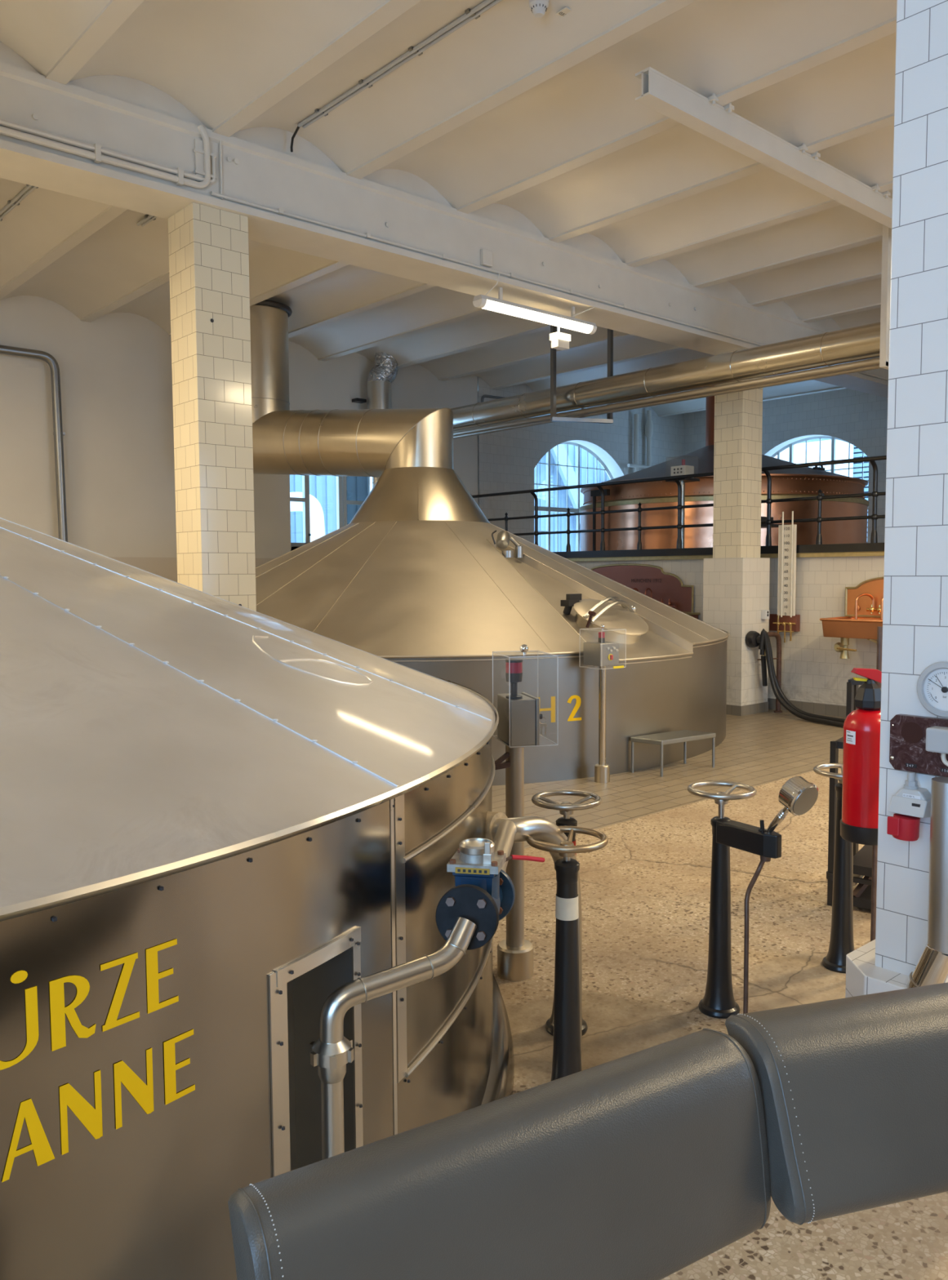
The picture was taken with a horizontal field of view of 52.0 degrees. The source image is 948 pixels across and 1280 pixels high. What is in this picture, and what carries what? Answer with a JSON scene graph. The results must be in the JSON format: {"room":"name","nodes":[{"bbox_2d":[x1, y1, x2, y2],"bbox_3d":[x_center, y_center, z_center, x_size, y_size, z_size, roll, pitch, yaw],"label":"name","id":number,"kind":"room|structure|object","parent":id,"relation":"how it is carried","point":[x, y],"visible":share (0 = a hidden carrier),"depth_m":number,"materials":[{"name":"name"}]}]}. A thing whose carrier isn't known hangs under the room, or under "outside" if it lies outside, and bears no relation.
{"room":"processing plant","nodes":[
{"label":"processing plant","id":0,"kind":"room"},
{"bbox_2d":[168,202,256,611],"bbox_3d":[-1.701,-0.826,6.381,0.380,3.800,0.365,-4,5,-42],"label":"wall column","id":1,"kind":"structure","parent":0,"point":[209,251],"depth_m":6.20,"materials":[{"name":"beige tile"}]},
{"bbox_2d":[0,295,684,558],"bbox_3d":[-3.062,-1.567,11.857,18.700,4.550,0.340,-4,5,-42],"label":"wall","id":2,"kind":"structure","parent":0,"point":[116,370],"depth_m":10.98,"materials":[{"name":"paint"}]},
{"bbox_2d":[0,344,67,542],"bbox_3d":[-6.974,-1.134,8.085,7.010,3.446,0.165,-4,5,-42],"label":"pipe","id":3,"kind":"object","parent":2,"relation":"attached to","point":[58,433],"visible":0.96,"depth_m":10.23,"materials":[{"name":"silver metal"}]},
{"bbox_2d":[45,0,144,84],"bbox_3d":[-0.982,-3.116,3.891,0.110,0.200,14.200,-4,5,-42],"label":"ceiling beam","id":4,"kind":"structure","parent":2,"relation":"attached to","point":[114,14],"depth_m":4.99,"materials":[{"name":"paint"}]},
{"bbox_2d":[108,556,274,582],"bbox_3d":[-4.820,-0.019,10.183,13.100,1.710,0.006,-4,5,-42],"label":"trim","id":5,"kind":"structure","parent":2,"relation":"attached to","point":[166,567],"depth_m":11.19,"materials":[{"name":"beige paint"}]},
{"bbox_2d":[0,0,421,299],"bbox_3d":[-0.234,-3.166,4.554,0.110,0.200,14.200,-4,5,-42],"label":"ceiling beam","id":6,"kind":"structure","parent":2,"relation":"attached to","point":[388,11],"depth_m":5.53,"materials":[{"name":"paint"}]},
{"bbox_2d":[289,475,368,551],"bbox_3d":[-1.816,-1.947,12.877,1.560,1.555,0.200,-4,5,-42],"label":"window","id":7,"kind":"structure","parent":2,"relation":"in","point":[352,492],"depth_m":13.00,"materials":[{"name":"grey"}]},
{"bbox_2d":[80,0,696,322],"bbox_3d":[0.513,-3.215,5.217,0.110,0.200,14.200,-4,5,-42],"label":"ceiling beam","id":8,"kind":"structure","parent":2,"relation":"attached to","point":[661,9],"depth_m":5.57,"materials":[{"name":"paint"}]},
{"bbox_2d":[480,394,581,409],"bbox_3d":[1.141,-3.589,15.215,2.770,0.280,0.038,-4,5,-42],"label":"conduit","id":9,"kind":"object","parent":2,"relation":"attached to","point":[485,395],"visible":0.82,"depth_m":14.39,"materials":[{"name":"silver metal"}]},
{"bbox_2d":[168,16,896,335],"bbox_3d":[1.260,-3.264,5.880,0.110,0.200,14.200,-4,5,-42],"label":"ceiling beam","id":10,"kind":"structure","parent":2,"relation":"attached to","point":[886,28],"depth_m":6.06,"materials":[{"name":"paint"}]},
{"bbox_2d":[533,441,613,551],"bbox_3d":[1.570,-2.339,16.099,2.272,1.932,0.072,-4,5,-42],"label":"window","id":11,"kind":"structure","parent":2,"relation":"in","point":[548,508],"depth_m":16.02,"materials":[{"name":"grey"}]},
{"bbox_2d":[288,112,893,337],"bbox_3d":[2.007,-3.314,6.542,0.110,0.200,14.200,-4,5,-42],"label":"ceiling beam","id":12,"kind":"structure","parent":2,"relation":"attached to","point":[886,121],"depth_m":7.20,"materials":[{"name":"paint"}]},
{"bbox_2d":[317,181,892,361],"bbox_3d":[2.754,-3.363,7.205,0.110,0.200,14.200,-4,5,-42],"label":"trim","id":13,"kind":"structure","parent":2,"relation":"attached to","point":[886,186],"depth_m":8.26,"materials":[{"name":"paint"}]},
{"bbox_2d":[626,410,653,472],"bbox_3d":[3.189,-2.704,17.023,1.600,2.555,0.140,-4,5,-42],"label":"pipe","id":14,"kind":"object","parent":2,"relation":"attached to","point":[648,425],"depth_m":16.68,"materials":[{"name":"metal"}]},
{"bbox_2d":[398,233,882,368],"bbox_3d":[3.501,-3.413,7.868,0.110,0.200,14.200,-4,5,-42],"label":"ceiling beam","id":15,"kind":"structure","parent":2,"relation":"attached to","point":[879,237],"depth_m":9.04,"materials":[{"name":"paint"}]},
{"bbox_2d":[437,271,881,381],"bbox_3d":[4.248,-3.462,8.531,0.110,0.200,14.200,-4,5,-42],"label":"ceiling beam","id":16,"kind":"structure","parent":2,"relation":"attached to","point":[871,277],"depth_m":11.29,"materials":[{"name":"paint"}]},
{"bbox_2d":[490,302,880,389],"bbox_3d":[4.995,-3.512,9.194,0.110,0.200,14.200,-4,5,-42],"label":"ceiling beam","id":17,"kind":"structure","parent":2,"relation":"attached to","point":[875,305],"depth_m":12.33,"materials":[{"name":"paint"}]},
{"bbox_2d":[552,542,884,558],"bbox_3d":[4.614,-0.884,9.013,0.070,0.085,14.190,-4,5,-42],"label":"trim","id":18,"kind":"structure","parent":2,"relation":"attached to","point":[861,547],"depth_m":11.22,"materials":[{"name":"black paint"}]},
{"bbox_2d":[626,379,811,410],"bbox_3d":[7.237,-3.660,11.182,0.110,0.200,14.200,-4,5,-42],"label":"trim","id":19,"kind":"structure","parent":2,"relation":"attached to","point":[810,380],"depth_m":15.47,"materials":[{"name":"paint"}]},
{"bbox_2d":[566,551,884,561],"bbox_3d":[4.615,-0.823,9.018,0.068,0.053,14.190,-4,5,-42],"label":"trim","id":20,"kind":"structure","parent":2,"relation":"attached to","point":[874,553],"depth_m":11.19,"materials":[{"name":"gold metal"}]},
{"bbox_2d":[657,386,846,417],"bbox_3d":[7.984,-3.710,11.845,0.110,0.200,14.200,-4,5,-42],"label":"trim","id":21,"kind":"structure","parent":2,"relation":"attached to","point":[837,388],"depth_m":15.30,"materials":[{"name":"paint"}]},
{"bbox_2d":[0,0,897,415],"bbox_3d":[1.734,-3.290,6.301,18.630,0.165,14.800,-4,5,-42],"label":"ceiling","id":22,"kind":"structure","parent":0,"point":[213,57],"depth_m":6.35,"materials":[{"name":"paint"}]},
{"bbox_2d":[0,184,38,221],"bbox_3d":[-3.753,-3.434,7.771,0.080,0.032,4.500,-4,5,-42],"label":"conduit","id":23,"kind":"object","parent":22,"relation":"attached to","point":[20,194],"visible":0.38,"depth_m":7.54,"materials":[{"name":"grey plastic"}]},
{"bbox_2d":[136,214,157,226],"bbox_3d":[-2.501,-3.425,7.748,0.080,0.032,0.800,-4,5,-42],"label":"conduit","id":24,"kind":"object","parent":22,"relation":"attached to","point":[148,218],"visible":0.4,"depth_m":7.92,"materials":[{"name":"grey plastic"}]},
{"bbox_2d":[351,352,398,493],"bbox_3d":[-1.282,-2.085,12.907,0.586,3.420,0.352,-2,4,-28],"label":"flue pipe","id":25,"kind":"object","parent":22,"relation":"hanging from","point":[380,377],"visible":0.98,"depth_m":12.70,"materials":[{"name":"metal"}]},
{"bbox_2d":[290,0,502,151],"bbox_3d":[0.282,-3.183,4.750,0.080,0.168,4.408,-4,5,-42],"label":"conduit","id":26,"kind":"object","parent":22,"relation":"attached to","point":[473,13],"visible":1,"depth_m":5.52,"materials":[{"name":"grey plastic"}]},
{"bbox_2d":[528,0,571,17],"bbox_3d":[0.408,-3.203,4.933,0.278,0.095,0.104,-2,4,-23],"label":"smoke detector","id":27,"kind":"object","parent":22,"relation":"attached to","point":[538,7],"visible":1,"depth_m":4.88,"materials":[{"name":"grey plastic"}]},
{"bbox_2d":[550,324,613,423],"bbox_3d":[1.178,-3.009,10.592,0.726,1.250,0.062,-1,4,-16],"label":"hanger","id":28,"kind":"object","parent":22,"relation":"hanging from","point":[609,420],"visible":0.76,"depth_m":10.56,"materials":[{"name":"grey metal"}]},
{"bbox_2d":[450,320,889,439],"bbox_3d":[1.586,-2.586,10.089,0.288,0.367,8.380,-4,5,-42],"label":"pipe","id":29,"kind":"object","parent":28,"relation":"hanging from","point":[859,343],"visible":0.74,"depth_m":9.38,"materials":[{"name":"silver metal"}]},
{"bbox_2d":[635,66,892,228],"bbox_3d":[3.785,-3.255,7.839,7.630,0.175,0.135,-4,5,-42],"label":"girder","id":30,"kind":"object","parent":22,"relation":"attached to","point":[660,93],"visible":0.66,"depth_m":6.03,"materials":[{"name":"metal"}]},
{"bbox_2d":[879,224,891,369],"bbox_3d":[3.465,-2.845,7.966,0.430,1.245,0.050,-4,5,-42],"label":"hanger","id":31,"kind":"object","parent":30,"relation":"hanging from","point":[886,232],"visible":0.31,"depth_m":7.83,"materials":[{"name":"paint"}]},
{"bbox_2d":[491,708,947,1279],"bbox_3d":[1.770,1.043,6.606,18.700,0.001,14.800,-4,5,-42],"label":"floor","id":32,"kind":"structure","parent":0,"point":[645,895],"depth_m":4.05,"materials":[{"name":"stone"}]},
{"bbox_2d":[0,517,514,1279],"bbox_3d":[-2.492,-0.836,2.920,5.210,4.300,5.210,-4,5,-42],"label":"wort vat","id":33,"kind":"object","parent":32,"relation":"on","point":[220,817],"visible":0.94,"depth_m":1.69,"materials":[{"name":"metal"}]},
{"bbox_2d":[309,916,476,1159],"bbox_3d":[-0.148,0.965,1.876,0.359,0.821,0.082,-3,5,-35],"label":"riser pipe","id":34,"kind":"object","parent":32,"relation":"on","point":[331,1052],"visible":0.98,"depth_m":1.78,"materials":[{"name":"metal"}]},
{"bbox_2d":[435,838,545,950],"bbox_3d":[0.039,0.529,2.051,0.195,0.220,0.254,0,4,11],"label":"valve","id":35,"kind":"object","parent":34,"relation":"attached to","point":[482,894],"visible":0.95,"depth_m":2.01,"materials":[{"name":"blue metal"}]},
{"bbox_2d":[249,299,729,786],"bbox_3d":[-0.536,-1.334,9.617,5.964,4.360,5.963,-3,5,-31],"label":"mash vat","id":36,"kind":"object","parent":32,"relation":"on","point":[420,579],"visible":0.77,"depth_m":7.91,"materials":[{"name":"metal"}]},
{"bbox_2d":[491,530,523,557],"bbox_3d":[0.292,-0.854,8.623,0.245,0.247,0.228,-4,5,-42],"label":"lamp","id":37,"kind":"object","parent":36,"relation":"attached to","point":[503,540],"depth_m":8.60,"materials":[{"name":"metal"}]},
{"bbox_2d":[560,593,581,614],"bbox_3d":[0.774,-0.286,7.783,0.159,0.166,0.109,-4,5,-42],"label":"switch","id":38,"kind":"object","parent":36,"relation":"attached to","point":[573,599],"depth_m":7.75,"materials":[{"name":"black metal"}]},
{"bbox_2d":[227,1028,770,1279],"bbox_3d":[0.072,0.992,1.187,0.705,0.860,0.122,-3,5,-32],"label":"padded backrest","id":39,"kind":"object","parent":32,"relation":"on","point":[648,1163],"visible":1,"depth_m":1.14,"materials":[{"name":"leather"}]},
{"bbox_2d":[492,644,558,981],"bbox_3d":[0.118,0.636,3.594,0.324,1.241,0.253,-1,4,-13],"label":"post","id":40,"kind":"object","parent":32,"relation":"on","point":[519,715],"visible":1,"depth_m":3.58,"materials":[{"name":"metal"}]},
{"bbox_2d":[505,662,522,673],"bbox_3d":[0.144,0.098,3.503,0.060,0.038,0.060,-4,5,-42],"label":"lamp","id":41,"kind":"object","parent":40,"relation":"on","point":[515,667],"depth_m":3.48,"materials":[{"name":"red plastic"}]},
{"bbox_2d":[539,716,546,735],"bbox_3d":[0.251,0.311,3.510,0.030,0.066,0.002,-1,4,-13],"label":"bunch","id":42,"kind":"object","parent":40,"relation":"hanging from","point":[541,725],"visible":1,"depth_m":3.51,"materials":[{"name":"silver metal"}]},
{"bbox_2d":[484,811,582,1053],"bbox_3d":[0.063,0.905,2.602,0.276,0.840,0.788,1,4,21],"label":"pipe","id":43,"kind":"object","parent":32,"relation":"on","point":[503,831],"visible":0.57,"depth_m":2.69,"materials":[{"name":"metal"}]},
{"bbox_2d":[531,789,601,1035],"bbox_3d":[0.303,0.896,3.179,0.228,0.776,0.228,-4,5,-42],"label":"pedestal","id":44,"kind":"object","parent":32,"relation":"on","point":[565,808],"visible":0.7,"depth_m":3.15,"materials":[{"name":"black paint"}]},
{"bbox_2d":[526,826,608,1081],"bbox_3d":[0.260,0.928,2.718,0.228,0.775,0.228,-4,5,-42],"label":"pedestal","id":45,"kind":"object","parent":32,"relation":"on","point":[566,1055],"visible":0.76,"depth_m":2.69,"materials":[{"name":"black paint"}]},
{"bbox_2d":[579,624,626,782],"bbox_3d":[0.922,0.454,6.967,0.233,1.136,0.235,-3,5,-35],"label":"post","id":46,"kind":"object","parent":32,"relation":"on","point":[602,654],"visible":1,"depth_m":6.94,"materials":[{"name":"metal"}]},
{"bbox_2d":[598,637,604,642],"bbox_3d":[0.911,0.001,6.932,0.048,0.035,0.048,-4,5,-42],"label":"lamp","id":47,"kind":"object","parent":46,"relation":"on","point":[600,639],"depth_m":6.91,"materials":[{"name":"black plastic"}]},
{"bbox_2d":[598,631,604,637],"bbox_3d":[0.910,-0.038,6.929,0.047,0.043,0.047,-4,5,-42],"label":"lamp","id":48,"kind":"object","parent":46,"relation":"on","point":[601,634],"depth_m":6.91,"materials":[{"name":"red plastic"}]},
{"bbox_2d":[630,729,715,776],"bbox_3d":[1.521,0.856,7.401,0.656,0.268,0.258,-3,5,-35],"label":"step","id":49,"kind":"structure","parent":32,"relation":"on","point":[683,735],"depth_m":7.32,"materials":[{"name":"silver metal"}]},
{"bbox_2d":[687,776,817,1018],"bbox_3d":[0.887,0.845,3.188,0.228,0.871,0.489,-2,4,-21],"label":"pedestal","id":50,"kind":"object","parent":32,"relation":"on","point":[797,796],"visible":1,"depth_m":3.27,"materials":[{"name":"black paint"}]},
{"bbox_2d":[758,819,766,832],"bbox_3d":[0.932,0.601,3.127,0.044,0.047,0.013,-4,5,-42],"label":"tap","id":51,"kind":"object","parent":50,"relation":"on","point":[762,829],"depth_m":3.12,"materials":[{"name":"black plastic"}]},
{"bbox_2d":[756,631,782,712],"bbox_3d":[3.137,0.346,10.328,0.352,0.870,0.138,-3,5,-35],"label":"pipe","id":52,"kind":"object","parent":32,"relation":"on","point":[763,664],"visible":0.66,"depth_m":10.34,"materials":[{"name":"brown paint"}]},
{"bbox_2d":[758,628,844,727],"bbox_3d":[3.621,0.400,9.116,0.172,0.917,2.434,-2,4,-29],"label":"hose","id":53,"kind":"object","parent":32,"relation":"on","point":[763,636],"visible":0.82,"depth_m":10.04,"materials":[{"name":"black rubber"}]},
{"bbox_2d":[813,763,854,973],"bbox_3d":[1.398,0.863,3.676,0.228,0.762,0.228,-4,5,-42],"label":"pedestal","id":54,"kind":"object","parent":32,"relation":"on","point":[841,941],"visible":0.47,"depth_m":3.65,"materials":[{"name":"black paint"}]},
{"bbox_2d":[724,982,947,1225],"bbox_3d":[0.728,0.967,1.460,0.700,0.865,0.188,-1,4,-16],"label":"padded backrest","id":55,"kind":"object","parent":32,"relation":"on","point":[854,1090],"visible":0.91,"depth_m":1.33,"materials":[{"name":"leather"}]},
{"bbox_2d":[826,677,875,909],"bbox_3d":[1.919,0.695,4.373,0.532,0.996,0.458,3,5,37],"label":"steps","id":56,"kind":"structure","parent":32,"relation":"on","point":[862,859],"depth_m":4.35,"materials":[{"name":"black metal"}]},
{"bbox_2d":[870,626,882,941],"bbox_3d":[1.482,0.600,3.579,0.019,1.300,0.019,-4,5,-42],"label":"pipe","id":57,"kind":"object","parent":32,"relation":"on","point":[879,633],"visible":0.29,"depth_m":3.59,"materials":[{"name":"brown metal"}]},
{"bbox_2d":[573,555,884,706],"bbox_3d":[6.584,-0.114,10.825,5.200,1.680,14.200,-4,5,-42],"label":"wall","id":58,"kind":"structure","parent":0,"point":[812,671],"depth_m":10.26,"materials":[{"name":"tile"}]},
{"bbox_2d":[591,563,700,619],"bbox_3d":[1.724,-0.560,11.909,0.560,0.758,2.120,-4,5,-42],"label":"sink","id":59,"kind":"object","parent":58,"relation":"attached to","point":[650,580],"visible":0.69,"depth_m":11.75,"materials":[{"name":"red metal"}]},
{"bbox_2d":[660,598,675,607],"bbox_3d":[2.292,-0.440,11.565,0.042,0.101,0.260,-4,5,-42],"label":"faucet","id":60,"kind":"object","parent":59,"relation":"on","point":[671,602],"depth_m":11.57,"materials":[{"name":"orange metal"}]},
{"bbox_2d":[683,612,700,619],"bbox_3d":[1.726,-0.269,11.929,0.560,0.175,2.120,-4,5,-42],"label":"basin","id":61,"kind":"object","parent":59,"relation":"in","point":[695,615],"depth_m":11.29,"materials":[{"name":"gold metal"}]},
{"bbox_2d":[768,511,799,642],"bbox_3d":[3.321,-0.672,10.398,0.166,1.390,0.355,-4,5,-42],"label":"gauge","id":62,"kind":"object","parent":58,"relation":"attached to","point":[785,620],"visible":1,"depth_m":10.34,"materials":[{"name":"ceramic"}]},
{"bbox_2d":[767,697,845,717],"bbox_3d":[4.635,0.796,9.144,0.030,0.115,14.200,-4,5,-42],"label":"baseboard","id":63,"kind":"structure","parent":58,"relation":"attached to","point":[808,707],"depth_m":10.26,"materials":[{"name":"tile"}]},
{"bbox_2d":[819,577,883,658],"bbox_3d":[3.995,-0.133,9.352,0.586,0.963,1.174,-4,5,-42],"label":"sink","id":64,"kind":"object","parent":58,"relation":"attached to","point":[864,602],"visible":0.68,"depth_m":9.58,"materials":[{"name":"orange metal"}]},
{"bbox_2d":[819,616,882,639],"bbox_3d":[4.004,-0.111,9.343,0.586,0.185,1.146,-4,5,-42],"label":"basin","id":65,"kind":"object","parent":64,"relation":"in","point":[843,627],"depth_m":9.38,"materials":[{"name":"orange metal"}]},
{"bbox_2d":[866,604,880,613],"bbox_3d":[4.057,-0.301,9.593,0.063,0.090,0.380,-4,5,-42],"label":"tap","id":66,"kind":"object","parent":64,"relation":"on","point":[870,609],"depth_m":9.69,"materials":[{"name":"gold metal"}]},
{"bbox_2d":[702,348,769,715],"bbox_3d":[2.809,-1.124,10.380,0.520,3.800,0.500,-4,5,-42],"label":"wall column","id":67,"kind":"structure","parent":0,"point":[735,580],"depth_m":10.22,"materials":[{"name":"beige tile"}]},
{"bbox_2d":[745,631,759,648],"bbox_3d":[2.932,-0.006,10.145,0.179,0.176,0.142,-4,5,-42],"label":"holder","id":68,"kind":"object","parent":67,"relation":"attached to","point":[753,637],"visible":1,"depth_m":10.10,"materials":[{"name":"black plastic"}]},
{"bbox_2d":[759,631,844,722],"bbox_3d":[3.762,0.406,9.253,0.229,0.884,2.402,-3,5,-35],"label":"hose","id":69,"kind":"object","parent":68,"relation":"hanging from","point":[787,701],"visible":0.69,"depth_m":10.08,"materials":[{"name":"black rubber"}]},
{"bbox_2d":[760,609,768,619],"bbox_3d":[3.095,-0.270,10.317,0.070,0.100,0.064,-4,5,-42],"label":"wall socket","id":70,"kind":"object","parent":67,"relation":"attached to","point":[764,613],"visible":1,"depth_m":10.29,"materials":[{"name":"grey plastic"}]},
{"bbox_2d":[683,388,887,542],"bbox_3d":[8.638,-1.682,12.556,0.320,4.550,14.800,-4,5,-42],"label":"wall","id":71,"kind":"structure","parent":0,"point":[859,419],"depth_m":15.50,"materials":[{"name":"paint"}]},
{"bbox_2d":[0,113,888,380],"bbox_3d":[-0.570,-3.043,6.978,15.300,0.410,0.050,-4,5,-42],"label":"conduit","id":72,"kind":"object","parent":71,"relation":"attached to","point":[202,176],"visible":1,"depth_m":5.98,"materials":[{"name":"metal"}]},
{"bbox_2d":[0,40,888,398],"bbox_3d":[0.271,-3.201,7.979,18.100,0.700,0.420,-4,5,-42],"label":"beam","id":73,"kind":"structure","parent":71,"relation":"attached to","point":[125,115],"depth_m":6.83,"materials":[{"name":"paint"}]},
{"bbox_2d":[480,248,492,267],"bbox_3d":[0.098,-2.983,7.587,0.100,0.120,0.035,-4,5,-42],"label":"junction box","id":74,"kind":"object","parent":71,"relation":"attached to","point":[486,255],"visible":1,"depth_m":7.57,"materials":[{"name":"paint"}]},
{"bbox_2d":[472,272,596,350],"bbox_3d":[0.561,-2.698,8.097,1.360,0.446,0.190,-4,5,-42],"label":"lamp","id":75,"kind":"object","parent":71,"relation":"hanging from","point":[481,301],"depth_m":8.13,"materials":[{"name":"grey"}]},
{"bbox_2d":[482,299,592,333],"bbox_3d":[0.535,-2.694,8.126,1.260,0.055,0.110,-4,5,-42],"label":"diffuser","id":76,"kind":"object","parent":75,"relation":"attached to","point":[501,306],"depth_m":8.07,"materials":[{"name":"beige plastic"}]},
{"bbox_2d":[770,435,868,528],"bbox_3d":[5.629,-2.413,16.044,0.072,1.942,2.162,-4,5,-42],"label":"window","id":77,"kind":"structure","parent":71,"relation":"in","point":[790,446],"depth_m":15.85,"materials":[{"name":"grey metal"}]},
{"bbox_2d":[844,0,947,997],"bbox_3d":[1.431,-0.593,2.703,0.560,3.800,0.585,-4,5,-42],"label":"wall column","id":78,"kind":"structure","parent":0,"point":[915,608],"depth_m":2.67,"materials":[{"name":"white tile"}]},
{"bbox_2d":[840,667,881,845],"bbox_3d":[1.340,0.393,3.197,0.170,0.586,0.348,-1,4,-4],"label":"fire extinguisher","id":79,"kind":"object","parent":78,"relation":"attached to","point":[859,821],"visible":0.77,"depth_m":3.23,"materials":[{"name":"red paint"}]},
{"bbox_2d":[886,771,930,840],"bbox_3d":[1.204,0.458,2.682,0.098,0.182,0.098,-4,5,-42],"label":"power socket","id":80,"kind":"object","parent":78,"relation":"attached to","point":[911,802],"visible":0.98,"depth_m":2.67,"materials":[{"name":"grey plastic"}]},
{"bbox_2d":[888,795,930,817],"bbox_3d":[1.203,0.461,2.681,0.054,0.050,0.098,-4,5,-42],"label":"hood","id":81,"kind":"object","parent":80,"relation":"attached to","point":[903,806],"depth_m":2.67,"materials":[{"name":"grey plastic"}]},
{"bbox_2d":[888,713,947,777],"bbox_3d":[1.233,0.286,2.678,0.036,0.158,0.160,-4,5,-42],"label":"panel","id":82,"kind":"object","parent":78,"relation":"attached to","point":[908,752],"visible":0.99,"depth_m":2.67,"materials":[{"name":"brown stone"}]},
{"bbox_2d":[925,725,947,766],"bbox_3d":[1.275,0.292,2.573,0.057,0.112,0.135,-4,5,-42],"label":"junction box","id":83,"kind":"object","parent":82,"relation":"attached to","point":[936,737],"visible":1,"depth_m":2.58,"materials":[{"name":"grey plastic"}]},
{"bbox_2d":[906,777,947,988],"bbox_3d":[1.241,0.674,2.597,0.098,0.612,0.147,-4,5,-42],"label":"pipe","id":84,"kind":"object","parent":78,"relation":"on","point":[931,966],"visible":0.77,"depth_m":2.56,"materials":[{"name":"metal"}]},
{"bbox_2d":[916,661,947,717],"bbox_3d":[1.272,0.133,2.611,0.042,0.152,0.152,-4,5,-42],"label":"gauge","id":85,"kind":"object","parent":78,"relation":"attached to","point":[932,682],"visible":1,"depth_m":2.62,"materials":[{"name":"white metal"}]},
{"bbox_3d":[6.564,-0.983,10.752,5.240,0.065,14.200,-4,5,-42],"label":"platform","id":86,"kind":"object","parent":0,"visible":0},
{"bbox_2d":[590,488,609,551],"bbox_3d":[1.705,-1.588,13.121,0.060,0.875,0.290,-4,5,-42],"label":"stand","id":87,"kind":"object","parent":86,"relation":"on","point":[594,493],"visible":0.75,"depth_m":13.18,"materials":[{"name":"black metal"}]},
{"bbox_2d":[470,455,886,551],"bbox_3d":[4.217,-1.405,9.558,0.183,0.895,12.780,-4,5,-42],"label":"railing","id":88,"kind":"object","parent":86,"relation":"on","point":[873,538],"visible":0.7,"depth_m":11.51,"materials":[{"name":"black metal"}]},
{"bbox_2d":[665,459,699,548],"bbox_3d":[2.514,-1.635,11.754,0.300,1.145,0.300,-4,5,-42],"label":"post","id":89,"kind":"object","parent":86,"relation":"on","point":[682,469],"visible":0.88,"depth_m":11.70,"materials":[{"name":"metal"}]},
{"bbox_2d":[578,386,869,551],"bbox_3d":[3.554,-2.485,14.063,4.168,2.515,4.168,-4,5,-42],"label":"copper kettle","id":90,"kind":"object","parent":86,"relation":"on","point":[805,482],"visible":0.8,"depth_m":12.52,"materials":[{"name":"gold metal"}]},
{"bbox_2d":[760,516,786,528],"bbox_3d":[3.337,-1.236,11.346,0.350,0.395,0.500,-4,5,-42],"label":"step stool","id":91,"kind":"object","parent":86,"relation":"on","point":[762,518],"visible":0.07,"depth_m":11.19,"materials":[{"name":"black metal"}]},
{"label":"outside","id":92,"kind":"structure","parent":0,"visible":0},
{"bbox_2d":[289,444,609,551],"bbox_3d":[-1.086,-1.258,18.630,13.600,7.010,1.256,-4,5,-42],"label":"neighbouring building","id":93,"kind":"structure","parent":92,"point":[322,489],"depth_m":21.21,"materials":[{"name":"blue"}]},
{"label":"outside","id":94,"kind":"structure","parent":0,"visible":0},
{"bbox_2d":[773,438,868,526],"bbox_3d":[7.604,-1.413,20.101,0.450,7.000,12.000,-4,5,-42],"label":"house","id":95,"kind":"structure","parent":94,"point":[842,449],"depth_m":19.93,"materials":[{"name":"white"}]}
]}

